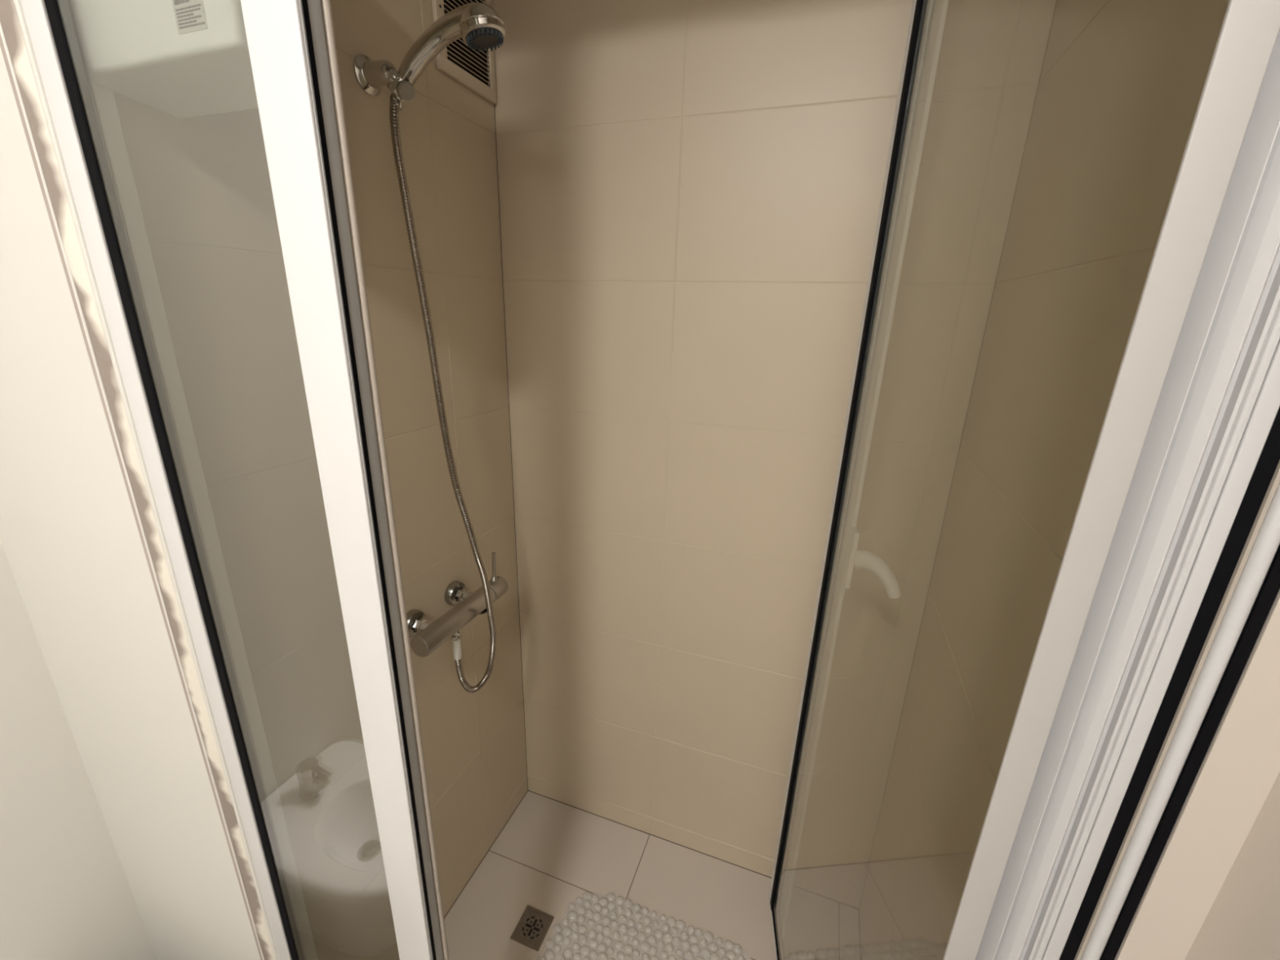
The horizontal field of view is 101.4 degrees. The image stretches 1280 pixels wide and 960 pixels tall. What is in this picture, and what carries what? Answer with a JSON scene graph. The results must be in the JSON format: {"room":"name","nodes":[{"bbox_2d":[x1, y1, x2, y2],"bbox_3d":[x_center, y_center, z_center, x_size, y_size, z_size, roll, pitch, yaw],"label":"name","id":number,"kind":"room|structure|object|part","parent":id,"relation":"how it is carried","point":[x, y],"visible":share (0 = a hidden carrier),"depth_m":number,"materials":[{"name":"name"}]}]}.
{"room":"bathroom","nodes":[
{"label":"bathroom","id":0,"kind":"room"},
{"bbox_2d":[0,540,157,959],"bbox_3d":[-1.505,0.329,-0.067,0.089,2.664,2.142,8,19,18],"label":"wall","id":1,"kind":"structure","parent":0,"point":[66,893],"depth_m":1.01,"materials":[{"name":"beige paint"}]},
{"bbox_2d":[0,0,528,959],"bbox_3d":[-0.774,-0.059,1.217,0.555,2.664,0.877,8,19,18],"label":"wall","id":2,"kind":"structure","parent":0,"point":[203,183],"depth_m":0.95,"materials":[{"name":"tile"}]},
{"bbox_2d":[0,0,275,959],"bbox_3d":[-0.688,0.094,0.742,0.031,2.664,0.003,8,19,18],"label":"trim","id":3,"kind":"structure","parent":2,"relation":"attached to","point":[11,26],"depth_m":0.68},
{"bbox_2d":[67,0,257,118],"bbox_3d":[-0.488,-0.623,0.537,0.265,0.386,0.106,8,19,18],"label":"water heater","id":4,"kind":"object","parent":2,"relation":"attached to","point":[180,59],"visible":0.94,"depth_m":0.55,"materials":[{"name":"white plastic"}]},
{"bbox_2d":[173,0,204,29],"bbox_3d":[-0.440,-0.461,0.510,0.037,0.032,0.001,8,19,18],"label":"print","id":5,"kind":"object","parent":4,"relation":"attached to","point":[188,14],"depth_m":0.51,"materials":[{"name":"grey paper"}]},
{"bbox_2d":[353,53,415,101],"bbox_3d":[-0.438,-0.703,0.918,0.102,0.078,0.059,8,19,18],"label":"holder","id":6,"kind":"object","parent":2,"relation":"attached to","point":[371,75],"visible":1,"depth_m":0.91,"materials":[{"name":"silver metal"}]},
{"bbox_3d":[-0.434,-0.706,0.921,0.030,0.031,0.028,-1,18,-8],"label":"arm","id":7,"kind":"part","parent":6,"relation":"part of","materials":[{"name":"silver metal"}]},
{"bbox_3d":[-0.408,-0.675,0.910,0.028,0.031,0.029,-13,23,-39],"label":"knob","id":8,"kind":"part","parent":6,"relation":"part of","materials":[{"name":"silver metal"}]},
{"bbox_2d":[391,1,506,102],"bbox_3d":[-0.332,-0.722,0.886,0.231,0.123,0.072,8,19,18],"label":"shower","id":9,"kind":"object","parent":6,"relation":"attached to","point":[480,26],"visible":0.98,"depth_m":0.86,"materials":[{"name":"silver metal"}]},
{"bbox_2d":[389,93,496,693],"bbox_3d":[-0.399,-0.074,1.130,0.129,1.285,0.067,-7,19,-24],"label":"shower hose","id":10,"kind":"object","parent":9,"relation":"attached to","point":[396,105],"visible":1,"depth_m":1.06,"materials":[{"name":"silver metal"}]},
{"bbox_2d":[406,551,508,657],"bbox_3d":[-0.451,0.290,1.274,0.103,0.141,0.307,8,19,18],"label":"shower mixer","id":11,"kind":"object","parent":2,"relation":"attached to","point":[427,637],"visible":0.85,"depth_m":1.23,"materials":[{"name":"grey metal"}]},
{"bbox_2d":[453,628,462,635],"bbox_3d":[-0.440,0.360,1.255,0.026,0.020,0.026,8,19,18],"label":"outlet","id":12,"kind":"object","parent":11,"relation":"attached to","point":[459,632],"depth_m":1.25,"materials":[{"name":"silver metal"}]},
{"bbox_3d":[-0.383,0.229,1.372,0.018,0.080,0.021,15,22,35],"label":"lever","id":13,"kind":"part","parent":11,"relation":"part of","materials":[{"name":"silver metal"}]},
{"bbox_2d":[431,0,496,104],"bbox_3d":[-0.377,-0.993,1.127,0.011,0.254,0.199,8,19,18],"label":"air vent","id":14,"kind":"object","parent":2,"relation":"in","point":[475,70],"visible":0.7,"depth_m":1.15,"materials":[{"name":"beige plastic"}]},
{"bbox_2d":[444,791,860,959],"bbox_3d":[-0.015,1.322,1.374,1.123,0.022,0.799,8,19,18],"label":"floor","id":15,"kind":"structure","parent":0,"point":[549,852],"depth_m":1.58,"materials":[{"name":"tile"}]},
{"bbox_2d":[510,905,554,951],"bbox_3d":[-0.304,1.266,1.483,0.089,0.003,0.091,8,19,18],"label":"floor drain","id":16,"kind":"object","parent":15,"relation":"on","point":[534,924],"visible":1,"depth_m":1.48,"materials":[{"name":"metal"}]},
{"bbox_2d":[536,891,751,959],"bbox_3d":[-0.033,1.336,1.270,0.563,0.013,0.572,8,19,18],"label":"bath mat","id":17,"kind":"object","parent":15,"relation":"on","point":[596,926],"visible":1,"depth_m":1.46,"materials":[{"name":"white plastic"}]},
{"bbox_2d":[492,0,1056,908],"bbox_3d":[0.160,-0.071,1.336,1.123,2.664,0.022,8,19,18],"label":"wall","id":18,"kind":"structure","parent":0,"point":[690,191],"depth_m":1.26,"materials":[{"name":"tile"}]},
{"bbox_2d":[858,0,1279,959],"bbox_3d":[0.236,0.426,-0.218,0.127,2.664,2.997,8,19,18],"label":"wall","id":19,"kind":"structure","parent":0,"point":[1122,83],"depth_m":0.75,"materials":[{"name":"tile"}]},
{"bbox_2d":[768,0,1279,959],"bbox_3d":[0.391,0.204,0.753,0.122,2.279,0.680,4,18,6],"label":"shower door","id":20,"kind":"structure","parent":19,"relation":"attached to","point":[1250,28],"depth_m":0.41,"materials":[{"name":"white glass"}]},
{"bbox_3d":[0.385,0.143,0.958,0.009,0.111,0.027,4,18,7],"label":"handle plate","id":21,"kind":"part","parent":20,"relation":"part of","materials":[{"name":"white plastic"}]},
{"bbox_3d":[0.428,0.172,0.954,0.098,0.082,0.039,8,19,18],"label":"handle","id":22,"kind":"part","parent":20,"relation":"part of","materials":[{"name":"white plastic"}]},
{"bbox_2d":[1114,588,1279,959],"bbox_3d":[0.468,0.237,0.396,0.126,2.664,0.078,8,19,18],"label":"wall","id":23,"kind":"structure","parent":0,"point":[1240,766],"depth_m":0.37,"materials":[{"name":"beige paint"}]},
{"bbox_2d":[975,28,1279,959],"bbox_3d":[0.356,0.306,0.433,0.088,2.281,0.031,8,19,18],"label":"door frame","id":24,"kind":"structure","parent":23,"relation":"attached to","point":[1188,584],"depth_m":0.35,"materials":[{"name":"silver metal"}]},
{"bbox_3d":[-0.738,1.736,0.064,1.805,0.056,2.120,8,19,18],"label":"floor","id":25,"kind":"structure","parent":0,"visible":0},
{"bbox_3d":[-0.164,1.392,0.957,1.122,0.133,0.088,8,19,18],"label":"trim","id":26,"kind":"structure","parent":25,"relation":"on","visible":0},
{"bbox_2d":[20,0,448,959],"bbox_3d":[-0.484,0.188,0.731,0.397,2.281,0.058,8,19,18],"label":"shower door frame","id":27,"kind":"structure","parent":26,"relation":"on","point":[291,43],"depth_m":0.62,"materials":[{"name":"white metal"}]},
{"bbox_3d":[-0.335,0.213,0.666,0.064,2.281,0.029,8,19,18],"label":"post","id":28,"kind":"part","parent":27,"relation":"part of","materials":[{"name":"white metal"}]}
]}

